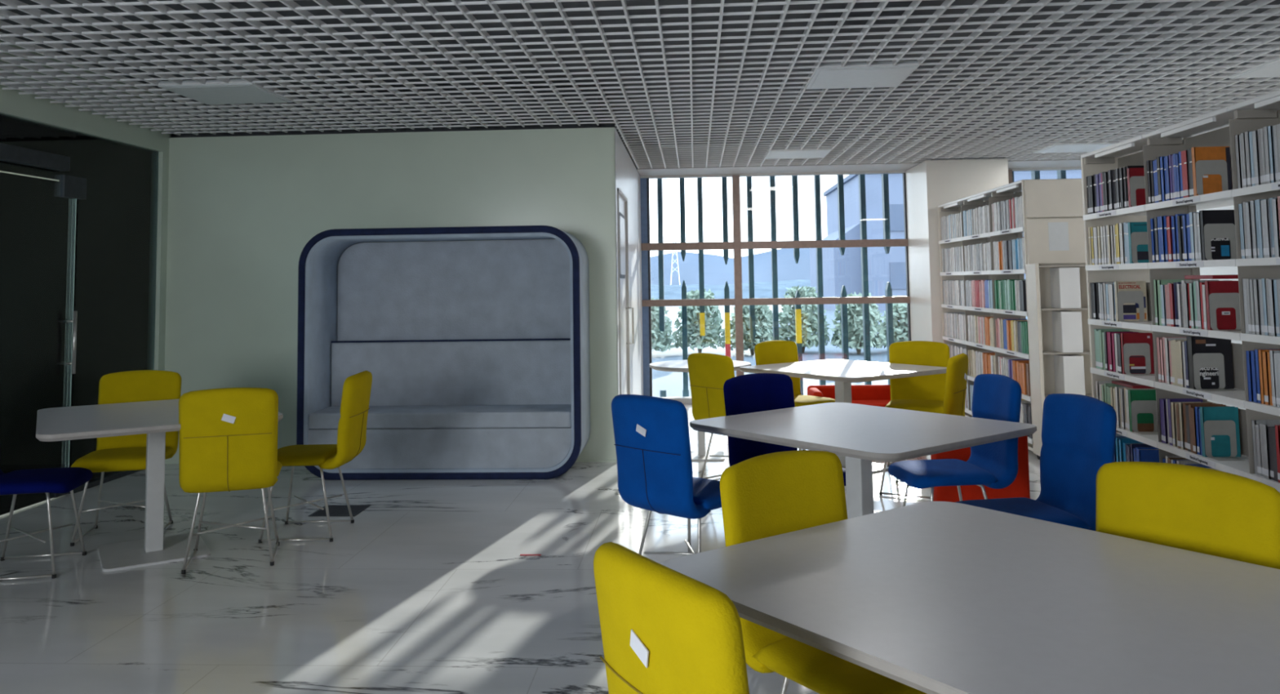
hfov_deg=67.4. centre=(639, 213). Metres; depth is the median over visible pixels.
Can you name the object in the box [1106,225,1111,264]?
book
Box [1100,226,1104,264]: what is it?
book
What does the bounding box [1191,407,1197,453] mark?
book
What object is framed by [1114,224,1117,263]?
book
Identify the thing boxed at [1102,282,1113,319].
book
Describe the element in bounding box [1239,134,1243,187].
book
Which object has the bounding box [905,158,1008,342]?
wall column
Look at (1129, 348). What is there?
bookend
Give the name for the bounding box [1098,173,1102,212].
book
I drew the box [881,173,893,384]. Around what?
facade fin
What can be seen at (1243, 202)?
book
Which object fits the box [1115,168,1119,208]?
book
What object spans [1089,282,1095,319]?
book
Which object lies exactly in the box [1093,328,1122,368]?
book
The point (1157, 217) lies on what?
book
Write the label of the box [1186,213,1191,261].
book
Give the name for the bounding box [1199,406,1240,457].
book
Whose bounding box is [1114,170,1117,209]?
book
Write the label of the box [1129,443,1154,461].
book
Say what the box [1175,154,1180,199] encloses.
book
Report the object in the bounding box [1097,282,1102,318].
book
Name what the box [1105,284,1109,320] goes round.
book
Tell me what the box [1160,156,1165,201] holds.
book
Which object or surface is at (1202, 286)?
book
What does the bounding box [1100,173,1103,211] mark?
book
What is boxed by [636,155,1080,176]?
trim
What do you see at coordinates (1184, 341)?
book
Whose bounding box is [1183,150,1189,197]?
book
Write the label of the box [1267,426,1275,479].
book
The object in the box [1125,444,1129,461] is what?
book
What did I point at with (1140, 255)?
art
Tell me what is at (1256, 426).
book
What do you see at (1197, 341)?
art
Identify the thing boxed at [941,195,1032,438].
books
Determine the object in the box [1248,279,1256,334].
book
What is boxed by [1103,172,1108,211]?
book
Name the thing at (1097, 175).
book
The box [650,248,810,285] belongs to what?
hill
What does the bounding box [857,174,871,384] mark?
facade fin
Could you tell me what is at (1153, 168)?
book
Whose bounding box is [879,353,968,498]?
chair
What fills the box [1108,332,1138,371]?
book
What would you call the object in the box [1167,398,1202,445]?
book
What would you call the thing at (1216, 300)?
bookend
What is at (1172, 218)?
book
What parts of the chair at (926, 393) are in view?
seat, backrest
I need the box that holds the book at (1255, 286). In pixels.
[1253,279,1261,334]
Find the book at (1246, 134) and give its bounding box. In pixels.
[1244,131,1251,186]
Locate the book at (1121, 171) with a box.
[1119,168,1124,208]
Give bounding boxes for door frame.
[0,142,70,171]
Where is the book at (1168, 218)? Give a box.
[1166,216,1173,262]
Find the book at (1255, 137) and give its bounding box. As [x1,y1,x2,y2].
[1251,130,1260,185]
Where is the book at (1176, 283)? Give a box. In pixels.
[1175,282,1181,326]
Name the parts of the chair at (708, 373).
leg, backrest, floor rail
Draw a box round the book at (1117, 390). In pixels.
[1115,386,1128,427]
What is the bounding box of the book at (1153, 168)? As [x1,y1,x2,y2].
[1152,160,1156,202]
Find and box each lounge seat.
[807,384,890,407]
[930,435,1030,502]
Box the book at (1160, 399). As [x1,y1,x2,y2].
[1159,398,1180,442]
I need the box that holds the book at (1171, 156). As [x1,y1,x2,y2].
[1170,155,1174,199]
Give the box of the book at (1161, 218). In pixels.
[1159,216,1165,262]
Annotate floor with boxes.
[0,403,1040,693]
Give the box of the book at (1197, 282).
[1195,280,1204,328]
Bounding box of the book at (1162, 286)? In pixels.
[1160,284,1166,325]
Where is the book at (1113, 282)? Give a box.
[1113,282,1115,320]
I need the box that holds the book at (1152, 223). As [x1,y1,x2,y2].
[1150,218,1155,262]
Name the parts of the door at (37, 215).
pull handle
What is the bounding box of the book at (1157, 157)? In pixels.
[1156,156,1161,202]
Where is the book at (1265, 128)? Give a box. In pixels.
[1262,126,1271,183]
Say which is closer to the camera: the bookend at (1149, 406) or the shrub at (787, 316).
the bookend at (1149, 406)
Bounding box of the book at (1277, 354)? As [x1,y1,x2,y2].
[1275,352,1279,407]
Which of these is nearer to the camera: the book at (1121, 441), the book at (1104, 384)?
the book at (1121, 441)
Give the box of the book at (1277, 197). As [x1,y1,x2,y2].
[1276,196,1279,240]
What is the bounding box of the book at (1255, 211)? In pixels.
[1254,200,1259,257]
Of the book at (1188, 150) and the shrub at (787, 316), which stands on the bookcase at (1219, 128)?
the book at (1188, 150)
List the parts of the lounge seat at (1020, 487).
arm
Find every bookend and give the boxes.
[1117,290,1146,322]
[1123,342,1155,375]
[1129,176,1145,206]
[1130,231,1147,262]
[1131,400,1158,434]
[1132,422,1154,431]
[1192,352,1233,391]
[1195,160,1228,195]
[1204,223,1236,260]
[1204,420,1245,460]
[1208,293,1240,330]
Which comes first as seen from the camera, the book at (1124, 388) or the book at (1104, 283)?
the book at (1124, 388)
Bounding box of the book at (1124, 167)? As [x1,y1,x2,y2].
[1122,166,1127,208]
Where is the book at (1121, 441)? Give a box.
[1119,439,1141,461]
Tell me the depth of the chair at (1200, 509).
2.43 m
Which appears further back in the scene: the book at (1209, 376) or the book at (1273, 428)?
the book at (1209, 376)
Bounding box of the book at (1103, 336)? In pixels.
[1102,332,1105,369]
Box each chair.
[0,466,93,580]
[70,369,181,546]
[178,387,282,573]
[257,370,372,542]
[593,541,749,693]
[611,394,721,555]
[687,352,734,478]
[720,450,927,693]
[723,373,845,485]
[754,340,835,450]
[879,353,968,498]
[884,340,949,466]
[888,373,1022,506]
[956,393,1116,530]
[1095,461,1279,568]
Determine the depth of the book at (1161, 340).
5.34 m
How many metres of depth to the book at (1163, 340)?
5.31 m
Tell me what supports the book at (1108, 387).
on the bookcase at (1219, 128)
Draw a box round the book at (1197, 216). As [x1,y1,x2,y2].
[1195,213,1202,260]
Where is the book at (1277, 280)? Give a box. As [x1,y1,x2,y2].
[1275,279,1279,333]
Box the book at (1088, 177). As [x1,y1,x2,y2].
[1087,175,1091,213]
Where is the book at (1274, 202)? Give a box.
[1271,198,1279,257]
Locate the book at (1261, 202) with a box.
[1260,200,1266,257]
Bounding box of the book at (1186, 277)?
[1184,274,1238,279]
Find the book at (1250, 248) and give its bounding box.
[1244,202,1253,258]
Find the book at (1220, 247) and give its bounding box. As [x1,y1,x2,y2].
[1199,209,1235,260]
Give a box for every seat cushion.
[308,404,571,429]
[851,400,890,407]
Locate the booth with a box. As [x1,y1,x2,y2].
[296,225,591,479]
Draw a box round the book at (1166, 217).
[1165,217,1168,262]
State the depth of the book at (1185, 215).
5.05 m
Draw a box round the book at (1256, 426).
[1254,424,1262,475]
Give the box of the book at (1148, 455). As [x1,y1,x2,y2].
[1136,448,1159,462]
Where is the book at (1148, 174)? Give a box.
[1146,160,1151,204]
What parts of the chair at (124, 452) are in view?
leg, floor rail, leg, seat, backrest, floor rail, leg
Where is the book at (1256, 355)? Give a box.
[1254,349,1261,403]
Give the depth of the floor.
4.48 m
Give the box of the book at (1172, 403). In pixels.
[1170,401,1200,446]
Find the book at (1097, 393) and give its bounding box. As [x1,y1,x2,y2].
[1095,381,1111,399]
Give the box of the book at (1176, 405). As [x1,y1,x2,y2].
[1175,404,1181,448]
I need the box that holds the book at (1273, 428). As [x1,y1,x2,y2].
[1271,426,1278,481]
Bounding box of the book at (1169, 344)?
[1168,340,1172,383]
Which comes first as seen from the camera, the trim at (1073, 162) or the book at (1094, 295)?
the book at (1094, 295)
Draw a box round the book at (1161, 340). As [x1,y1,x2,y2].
[1160,339,1164,382]
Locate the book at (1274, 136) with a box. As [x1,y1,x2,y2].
[1272,124,1279,182]
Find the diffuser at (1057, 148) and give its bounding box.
[1035,143,1115,153]
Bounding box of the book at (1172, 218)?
[1170,216,1177,261]
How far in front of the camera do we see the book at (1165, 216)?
5.28 m
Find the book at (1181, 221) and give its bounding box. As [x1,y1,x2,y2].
[1180,215,1184,261]
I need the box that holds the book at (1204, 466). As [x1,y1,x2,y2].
[1192,465,1211,467]
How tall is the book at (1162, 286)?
0.226 m
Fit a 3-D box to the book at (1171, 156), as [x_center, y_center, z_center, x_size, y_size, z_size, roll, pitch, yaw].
[2.963,-0.196,5.181,0.166,0.245,0.031,-1,-4,3]
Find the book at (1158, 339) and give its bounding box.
[1155,337,1162,382]
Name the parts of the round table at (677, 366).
plate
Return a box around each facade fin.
[657,178,666,396]
[679,177,688,396]
[697,177,705,335]
[721,177,730,357]
[746,176,755,343]
[768,176,778,340]
[791,175,803,395]
[813,175,826,385]
[836,174,848,359]
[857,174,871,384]
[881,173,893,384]
[1031,170,1039,179]
[1057,170,1066,178]
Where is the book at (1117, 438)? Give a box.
[1115,437,1132,461]
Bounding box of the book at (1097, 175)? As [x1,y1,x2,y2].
[1095,173,1100,212]
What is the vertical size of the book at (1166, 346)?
0.247 m
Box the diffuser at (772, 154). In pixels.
[768,150,829,159]
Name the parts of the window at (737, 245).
frame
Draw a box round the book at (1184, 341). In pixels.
[1183,340,1189,387]
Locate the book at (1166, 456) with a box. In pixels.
[1165,455,1184,462]
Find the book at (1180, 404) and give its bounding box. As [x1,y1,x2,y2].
[1178,402,1213,449]
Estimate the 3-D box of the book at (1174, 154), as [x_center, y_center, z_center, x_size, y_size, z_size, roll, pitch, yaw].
[2.950,-0.200,5.152,0.154,0.248,0.028,-1,-4,3]
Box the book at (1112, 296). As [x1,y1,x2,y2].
[1109,284,1115,320]
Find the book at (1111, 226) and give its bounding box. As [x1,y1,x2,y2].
[1110,225,1115,264]
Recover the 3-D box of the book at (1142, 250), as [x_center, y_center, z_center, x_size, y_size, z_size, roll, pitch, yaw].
[2.998,0.172,5.699,0.175,0.245,0.032,-1,-4,3]
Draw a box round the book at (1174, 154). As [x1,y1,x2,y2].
[1172,153,1178,199]
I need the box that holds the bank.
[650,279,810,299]
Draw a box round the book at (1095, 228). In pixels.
[1094,226,1098,264]
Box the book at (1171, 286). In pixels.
[1168,284,1175,326]
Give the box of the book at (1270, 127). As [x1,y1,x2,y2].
[1267,125,1275,182]
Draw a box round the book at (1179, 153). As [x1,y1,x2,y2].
[1177,151,1183,198]
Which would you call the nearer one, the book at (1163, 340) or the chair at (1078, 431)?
the chair at (1078, 431)
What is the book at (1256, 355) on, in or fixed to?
on the bookcase at (1219, 128)
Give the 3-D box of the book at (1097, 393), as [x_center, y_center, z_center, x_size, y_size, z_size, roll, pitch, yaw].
[3.037,1.208,6.203,0.162,0.249,0.036,-1,-4,3]
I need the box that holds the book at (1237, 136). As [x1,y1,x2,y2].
[1235,134,1241,188]
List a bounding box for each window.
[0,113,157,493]
[640,166,1081,403]
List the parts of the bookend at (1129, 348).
foot plate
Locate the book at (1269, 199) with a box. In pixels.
[1268,197,1276,257]
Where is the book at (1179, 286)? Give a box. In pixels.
[1177,284,1183,327]
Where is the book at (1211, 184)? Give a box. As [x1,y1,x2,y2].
[1191,146,1231,195]
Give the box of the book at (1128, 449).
[1126,445,1130,461]
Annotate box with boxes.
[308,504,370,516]
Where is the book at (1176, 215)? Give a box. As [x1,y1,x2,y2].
[1174,213,1186,261]
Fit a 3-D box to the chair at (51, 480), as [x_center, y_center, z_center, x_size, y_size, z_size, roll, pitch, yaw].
[-3.153,1.343,4.882,0.574,0.909,0.461,0,-4,-12]
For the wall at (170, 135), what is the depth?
7.91 m
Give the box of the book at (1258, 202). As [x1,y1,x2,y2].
[1256,199,1265,257]
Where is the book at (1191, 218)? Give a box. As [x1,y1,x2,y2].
[1189,212,1197,260]
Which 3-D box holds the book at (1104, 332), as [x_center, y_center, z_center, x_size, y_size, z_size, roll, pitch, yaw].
[3.026,0.865,6.061,0.169,0.242,0.026,-1,-4,3]
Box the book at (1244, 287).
[1242,278,1252,333]
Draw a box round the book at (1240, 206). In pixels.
[1238,203,1245,258]
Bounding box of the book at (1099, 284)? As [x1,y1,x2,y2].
[1097,283,1102,319]
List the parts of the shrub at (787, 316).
stem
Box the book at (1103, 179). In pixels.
[1102,171,1107,211]
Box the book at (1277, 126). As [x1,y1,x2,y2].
[1275,124,1279,181]
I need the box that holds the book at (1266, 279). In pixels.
[1265,278,1279,335]
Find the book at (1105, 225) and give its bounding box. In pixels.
[1105,225,1109,264]
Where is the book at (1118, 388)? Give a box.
[1118,387,1124,427]
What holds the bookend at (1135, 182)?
on the bookcase at (1219, 128)
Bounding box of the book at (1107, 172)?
[1106,172,1110,210]
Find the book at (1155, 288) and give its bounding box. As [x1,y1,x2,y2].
[1153,279,1185,324]
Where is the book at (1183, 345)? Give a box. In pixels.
[1182,342,1186,386]
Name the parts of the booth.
seat, backrest, panel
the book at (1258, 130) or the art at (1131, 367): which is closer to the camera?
the book at (1258, 130)
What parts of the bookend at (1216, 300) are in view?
foot plate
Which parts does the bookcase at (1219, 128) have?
shelf, label rail, shelf, panel, shelf, shelf, shelf, panel, panel, panel, shelf, label rail, shelf, shelf, shelf, shelf, shelf, shelf, panel, panel, panel, shelf, shelf, shelf, shelf, shelf, label rail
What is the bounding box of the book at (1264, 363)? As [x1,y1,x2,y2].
[1262,351,1270,404]
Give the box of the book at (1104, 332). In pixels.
[1103,331,1133,370]
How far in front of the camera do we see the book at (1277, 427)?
4.28 m
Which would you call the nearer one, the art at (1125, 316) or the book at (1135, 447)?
the book at (1135, 447)
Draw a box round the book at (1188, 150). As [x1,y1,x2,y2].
[1186,149,1191,196]
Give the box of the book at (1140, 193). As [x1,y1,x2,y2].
[1126,168,1146,207]
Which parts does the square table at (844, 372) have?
plate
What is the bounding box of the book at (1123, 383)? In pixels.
[1111,380,1155,388]
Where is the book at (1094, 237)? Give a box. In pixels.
[1093,226,1096,264]
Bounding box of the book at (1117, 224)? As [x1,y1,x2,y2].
[1115,223,1120,263]
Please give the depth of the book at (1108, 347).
6.04 m
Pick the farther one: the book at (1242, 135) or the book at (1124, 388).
the book at (1124, 388)
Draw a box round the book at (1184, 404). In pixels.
[1182,402,1215,450]
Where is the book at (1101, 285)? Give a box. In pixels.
[1100,284,1104,319]
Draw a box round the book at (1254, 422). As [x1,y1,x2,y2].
[1251,419,1279,474]
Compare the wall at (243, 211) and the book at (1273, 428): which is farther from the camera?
the wall at (243, 211)
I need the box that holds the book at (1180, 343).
[1177,341,1184,386]
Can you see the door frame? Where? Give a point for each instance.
(9, 153)
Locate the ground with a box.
[651,304,1027,396]
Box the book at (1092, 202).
[1089,175,1094,213]
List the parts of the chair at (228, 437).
floor rail, leg, leg, backrest, leg, leg, floor rail, seat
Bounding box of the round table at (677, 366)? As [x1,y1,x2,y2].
[648,360,751,460]
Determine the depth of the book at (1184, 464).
5.10 m
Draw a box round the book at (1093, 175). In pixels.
[1093,174,1096,213]
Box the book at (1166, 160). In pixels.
[1164,155,1170,200]
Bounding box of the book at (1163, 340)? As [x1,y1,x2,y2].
[1162,337,1186,382]
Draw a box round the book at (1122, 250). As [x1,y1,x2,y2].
[1120,223,1124,263]
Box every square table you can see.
[35,399,283,571]
[660,501,1279,693]
[689,402,1036,518]
[739,359,946,472]
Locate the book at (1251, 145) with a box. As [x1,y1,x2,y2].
[1248,131,1254,186]
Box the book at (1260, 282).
[1257,279,1264,334]
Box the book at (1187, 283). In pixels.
[1186,283,1191,328]
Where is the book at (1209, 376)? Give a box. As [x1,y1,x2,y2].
[1186,336,1234,389]
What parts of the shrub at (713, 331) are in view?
stem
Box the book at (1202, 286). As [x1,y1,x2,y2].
[1201,284,1207,329]
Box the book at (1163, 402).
[1161,399,1168,443]
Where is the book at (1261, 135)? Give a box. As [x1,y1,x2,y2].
[1259,128,1266,184]
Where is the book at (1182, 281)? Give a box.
[1181,280,1218,327]
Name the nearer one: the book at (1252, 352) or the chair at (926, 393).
the book at (1252, 352)
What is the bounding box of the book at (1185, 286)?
[1182,283,1189,328]
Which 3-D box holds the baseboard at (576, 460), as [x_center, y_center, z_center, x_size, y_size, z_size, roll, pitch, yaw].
[-2.002,1.972,7.632,3.680,0.015,0.008,-1,-4,3]
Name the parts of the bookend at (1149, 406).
foot plate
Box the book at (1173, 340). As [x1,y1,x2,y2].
[1172,339,1186,385]
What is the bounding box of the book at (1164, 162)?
[1163,157,1167,200]
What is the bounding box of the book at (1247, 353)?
[1245,351,1253,401]
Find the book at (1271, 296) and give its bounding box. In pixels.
[1267,279,1276,336]
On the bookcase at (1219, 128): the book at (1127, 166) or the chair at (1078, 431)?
the book at (1127, 166)
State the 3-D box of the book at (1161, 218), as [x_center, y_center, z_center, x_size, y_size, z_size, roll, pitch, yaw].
[2.975,0.140,5.305,0.181,0.253,0.031,-1,-4,3]
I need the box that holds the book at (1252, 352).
[1249,350,1257,402]
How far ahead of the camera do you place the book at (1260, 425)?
4.41 m
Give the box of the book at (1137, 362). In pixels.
[1120,333,1154,373]
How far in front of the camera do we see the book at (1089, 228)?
6.28 m
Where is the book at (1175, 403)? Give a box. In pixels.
[1174,403,1178,446]
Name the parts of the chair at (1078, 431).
seat, backrest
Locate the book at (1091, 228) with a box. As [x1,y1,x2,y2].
[1090,226,1094,265]
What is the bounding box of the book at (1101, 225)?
[1099,225,1105,264]
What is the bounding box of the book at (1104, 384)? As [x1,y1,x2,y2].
[1103,383,1121,403]
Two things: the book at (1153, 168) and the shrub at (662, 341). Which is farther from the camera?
the shrub at (662, 341)
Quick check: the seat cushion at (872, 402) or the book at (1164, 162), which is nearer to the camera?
the book at (1164, 162)
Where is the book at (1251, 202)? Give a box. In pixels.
[1249,200,1257,257]
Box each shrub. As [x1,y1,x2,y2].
[650,297,675,352]
[671,288,724,352]
[724,305,782,355]
[778,284,830,352]
[829,292,886,354]
[880,302,908,347]
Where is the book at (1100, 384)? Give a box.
[1098,383,1103,400]
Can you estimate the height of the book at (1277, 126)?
0.257 m
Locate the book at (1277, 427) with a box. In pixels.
[1275,425,1279,482]
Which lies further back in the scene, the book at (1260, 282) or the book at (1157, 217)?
the book at (1157, 217)
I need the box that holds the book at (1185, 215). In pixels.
[1185,214,1189,261]
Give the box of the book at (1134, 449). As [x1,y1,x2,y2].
[1133,448,1136,461]
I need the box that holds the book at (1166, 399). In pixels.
[1165,399,1169,444]
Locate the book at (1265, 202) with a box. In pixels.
[1262,199,1272,257]
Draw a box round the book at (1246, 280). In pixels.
[1245,278,1261,333]
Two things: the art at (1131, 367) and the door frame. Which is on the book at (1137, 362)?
the art at (1131, 367)
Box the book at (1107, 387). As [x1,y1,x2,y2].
[1106,386,1124,404]
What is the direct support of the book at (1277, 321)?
on the bookcase at (1219, 128)
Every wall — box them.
[0,40,169,370]
[0,100,172,463]
[164,127,617,462]
[171,88,627,151]
[613,127,643,395]
[1196,205,1245,409]
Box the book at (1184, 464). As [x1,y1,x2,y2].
[1184,463,1204,465]
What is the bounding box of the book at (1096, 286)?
[1095,282,1099,319]
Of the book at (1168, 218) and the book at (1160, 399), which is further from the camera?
the book at (1160, 399)
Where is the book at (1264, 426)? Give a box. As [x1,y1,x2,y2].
[1261,423,1279,479]
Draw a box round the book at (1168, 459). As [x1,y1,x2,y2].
[1167,457,1188,462]
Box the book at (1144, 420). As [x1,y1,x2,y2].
[1128,389,1155,431]
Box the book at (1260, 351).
[1257,349,1279,404]
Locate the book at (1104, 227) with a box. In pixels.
[1102,226,1107,264]
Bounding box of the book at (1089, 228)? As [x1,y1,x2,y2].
[1088,227,1092,265]
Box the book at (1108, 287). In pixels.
[1107,284,1111,320]
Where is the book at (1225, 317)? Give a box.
[1204,280,1239,329]
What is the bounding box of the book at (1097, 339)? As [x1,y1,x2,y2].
[1096,330,1099,368]
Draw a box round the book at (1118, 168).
[1118,168,1120,208]
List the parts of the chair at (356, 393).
leg, leg, floor rail, seat, floor rail, leg, backrest, leg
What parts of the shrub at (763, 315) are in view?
stem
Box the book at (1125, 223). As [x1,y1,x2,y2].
[1123,222,1128,263]
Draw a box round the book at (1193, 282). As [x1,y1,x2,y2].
[1192,281,1198,328]
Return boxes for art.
[1123,304,1136,313]
[1123,314,1136,319]
[1128,355,1145,357]
[1129,368,1146,373]
[1130,366,1146,368]
[1136,312,1139,319]
[1137,251,1148,259]
[1143,296,1146,307]
[1195,339,1205,343]
[1205,343,1215,346]
[1221,244,1229,256]
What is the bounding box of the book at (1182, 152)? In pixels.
[1181,151,1186,197]
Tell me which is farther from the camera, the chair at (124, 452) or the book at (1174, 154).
the chair at (124, 452)
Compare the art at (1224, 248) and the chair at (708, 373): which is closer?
the art at (1224, 248)
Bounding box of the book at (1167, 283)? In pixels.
[1167,283,1173,326]
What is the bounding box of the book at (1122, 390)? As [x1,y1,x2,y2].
[1120,388,1125,429]
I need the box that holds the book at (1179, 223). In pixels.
[1177,215,1182,261]
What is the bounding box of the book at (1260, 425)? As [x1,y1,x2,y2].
[1258,423,1264,476]
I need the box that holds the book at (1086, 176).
[1086,176,1088,213]
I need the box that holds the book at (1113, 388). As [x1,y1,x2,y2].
[1112,387,1115,411]
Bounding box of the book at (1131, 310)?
[1114,280,1147,321]
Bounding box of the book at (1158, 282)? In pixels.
[1156,279,1191,324]
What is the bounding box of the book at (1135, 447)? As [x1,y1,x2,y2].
[1135,447,1156,461]
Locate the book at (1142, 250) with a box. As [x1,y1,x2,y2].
[1127,222,1149,263]
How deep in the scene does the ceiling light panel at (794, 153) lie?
9.50 m
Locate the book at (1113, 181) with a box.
[1112,169,1115,209]
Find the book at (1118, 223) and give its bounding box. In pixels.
[1118,222,1123,263]
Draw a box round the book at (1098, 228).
[1097,226,1101,264]
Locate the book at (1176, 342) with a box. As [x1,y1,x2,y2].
[1175,341,1180,386]
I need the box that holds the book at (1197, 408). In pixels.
[1195,406,1200,454]
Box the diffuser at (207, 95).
[164,85,286,104]
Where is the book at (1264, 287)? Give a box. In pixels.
[1261,278,1268,335]
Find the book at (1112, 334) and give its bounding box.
[1111,333,1115,372]
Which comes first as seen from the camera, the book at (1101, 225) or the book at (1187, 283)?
the book at (1187, 283)
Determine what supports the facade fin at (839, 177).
attached to the ceiling at (272, 4)
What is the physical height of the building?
7.120 m
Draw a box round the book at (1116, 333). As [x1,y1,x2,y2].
[1115,333,1119,372]
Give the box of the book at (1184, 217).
[1182,215,1188,261]
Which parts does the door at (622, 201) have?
vision pane, vision frame, pull handle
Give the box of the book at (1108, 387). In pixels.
[1108,386,1111,404]
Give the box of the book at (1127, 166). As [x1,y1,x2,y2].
[1125,165,1143,207]
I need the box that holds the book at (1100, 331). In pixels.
[1098,329,1129,369]
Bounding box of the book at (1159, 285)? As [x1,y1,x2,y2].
[1159,284,1162,325]
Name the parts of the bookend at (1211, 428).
foot plate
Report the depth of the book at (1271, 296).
4.31 m
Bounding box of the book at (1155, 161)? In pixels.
[1154,159,1158,202]
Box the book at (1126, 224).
[1125,222,1129,263]
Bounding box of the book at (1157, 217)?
[1156,216,1161,262]
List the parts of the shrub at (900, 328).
stem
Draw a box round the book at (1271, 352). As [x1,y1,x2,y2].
[1269,350,1279,406]
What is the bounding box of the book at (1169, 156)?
[1168,154,1173,199]
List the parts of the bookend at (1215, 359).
foot plate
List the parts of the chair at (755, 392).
backrest, seat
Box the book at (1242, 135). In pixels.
[1240,132,1247,187]
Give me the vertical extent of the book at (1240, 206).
0.260 m
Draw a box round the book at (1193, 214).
[1192,212,1199,260]
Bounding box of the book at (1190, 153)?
[1189,149,1193,196]
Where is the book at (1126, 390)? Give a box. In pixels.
[1124,389,1129,431]
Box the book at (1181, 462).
[1176,460,1199,464]
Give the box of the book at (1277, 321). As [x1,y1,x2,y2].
[1272,280,1279,336]
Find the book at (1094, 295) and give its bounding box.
[1092,283,1097,319]
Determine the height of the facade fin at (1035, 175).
2.980 m
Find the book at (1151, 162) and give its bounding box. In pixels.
[1150,160,1155,203]
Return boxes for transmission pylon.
[670,231,679,284]
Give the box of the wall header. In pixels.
[627,135,1127,175]
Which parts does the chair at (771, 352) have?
backrest, seat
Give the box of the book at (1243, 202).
[1242,201,1249,258]
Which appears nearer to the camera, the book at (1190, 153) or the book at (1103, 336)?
the book at (1190, 153)
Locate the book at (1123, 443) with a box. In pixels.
[1122,442,1144,461]
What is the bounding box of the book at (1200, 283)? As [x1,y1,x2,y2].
[1199,282,1204,328]
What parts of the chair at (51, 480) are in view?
leg, floor rail, floor rail, seat, leg, leg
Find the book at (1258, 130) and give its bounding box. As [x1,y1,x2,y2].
[1257,128,1262,184]
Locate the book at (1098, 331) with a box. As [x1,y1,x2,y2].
[1097,330,1100,368]
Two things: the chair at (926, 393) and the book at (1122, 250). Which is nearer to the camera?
the book at (1122, 250)
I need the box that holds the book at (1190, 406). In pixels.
[1188,404,1225,453]
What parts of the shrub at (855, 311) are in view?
stem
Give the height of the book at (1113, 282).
0.239 m
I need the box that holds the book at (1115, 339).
[1114,333,1118,372]
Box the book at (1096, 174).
[1094,173,1097,213]
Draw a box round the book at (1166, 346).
[1164,337,1186,383]
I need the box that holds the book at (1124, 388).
[1124,387,1155,429]
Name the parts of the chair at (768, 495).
backrest, leg, seat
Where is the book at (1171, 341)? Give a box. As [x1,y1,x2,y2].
[1169,340,1174,384]
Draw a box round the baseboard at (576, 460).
[164,459,617,463]
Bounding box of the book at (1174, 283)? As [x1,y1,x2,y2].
[1173,282,1177,326]
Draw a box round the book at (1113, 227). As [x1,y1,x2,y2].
[1112,224,1116,263]
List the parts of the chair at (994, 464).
leg, leg, seat, leg, leg, backrest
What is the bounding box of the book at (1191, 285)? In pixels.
[1188,283,1195,328]
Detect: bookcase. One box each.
[937,178,1092,459]
[1080,89,1279,492]
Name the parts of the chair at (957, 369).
leg, floor rail, backrest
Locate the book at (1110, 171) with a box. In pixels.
[1107,169,1114,210]
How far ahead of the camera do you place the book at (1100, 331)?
6.12 m
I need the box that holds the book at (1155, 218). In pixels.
[1154,217,1159,262]
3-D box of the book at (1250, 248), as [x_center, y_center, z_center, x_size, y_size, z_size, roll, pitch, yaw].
[2.922,0.076,4.472,0.172,0.262,0.028,-1,-4,3]
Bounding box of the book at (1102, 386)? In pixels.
[1101,385,1104,401]
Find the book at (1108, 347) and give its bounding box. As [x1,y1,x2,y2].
[1106,331,1131,370]
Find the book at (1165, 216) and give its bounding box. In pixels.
[1163,215,1174,262]
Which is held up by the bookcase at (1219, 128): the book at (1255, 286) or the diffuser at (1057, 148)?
the book at (1255, 286)
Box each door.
[0,172,86,515]
[617,187,634,394]
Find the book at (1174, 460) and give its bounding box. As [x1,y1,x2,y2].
[1172,459,1191,463]
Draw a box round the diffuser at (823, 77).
[809,67,913,88]
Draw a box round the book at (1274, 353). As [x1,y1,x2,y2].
[1273,352,1279,407]
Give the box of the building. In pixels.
[809,169,1081,311]
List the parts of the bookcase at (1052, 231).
shelf, shelf, label rail, panel, shelf, shelf, shelf, shelf, label rail, shelf, shelf, shelf, rail, panel, shelf, label rail, shelf, shelf, shelf, panel, shelf, shelf, niche post, panel, niche shelf, niche shelf, niche panel, niche shelf, niche panel, niche shelf, niche panel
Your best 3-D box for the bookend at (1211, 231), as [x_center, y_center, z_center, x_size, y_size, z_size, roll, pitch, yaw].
[2.938,0.139,4.815,0.155,0.185,0.100,-1,-4,3]
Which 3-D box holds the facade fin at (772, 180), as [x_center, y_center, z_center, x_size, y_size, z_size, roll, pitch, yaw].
[1.605,0.688,11.457,0.058,2.980,0.120,-1,-4,3]
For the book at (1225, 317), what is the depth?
4.84 m
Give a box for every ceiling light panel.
[158,79,293,104]
[765,146,831,159]
[805,60,918,89]
[1032,140,1118,153]
[1228,57,1279,78]
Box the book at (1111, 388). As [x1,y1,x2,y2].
[1110,386,1115,407]
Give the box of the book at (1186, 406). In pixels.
[1185,404,1191,451]
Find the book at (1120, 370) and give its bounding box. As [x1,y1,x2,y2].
[1116,333,1122,373]
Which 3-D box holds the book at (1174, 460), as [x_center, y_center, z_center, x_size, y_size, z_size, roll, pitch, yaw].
[2.979,1.460,5.203,0.154,0.245,0.030,-1,-4,3]
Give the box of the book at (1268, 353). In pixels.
[1266,351,1272,405]
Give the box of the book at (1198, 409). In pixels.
[1198,408,1202,455]
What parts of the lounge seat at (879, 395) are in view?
arm, backrest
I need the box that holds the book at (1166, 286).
[1164,284,1169,325]
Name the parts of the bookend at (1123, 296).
foot plate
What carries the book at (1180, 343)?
on the bookcase at (1219, 128)
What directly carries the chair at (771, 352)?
on the floor

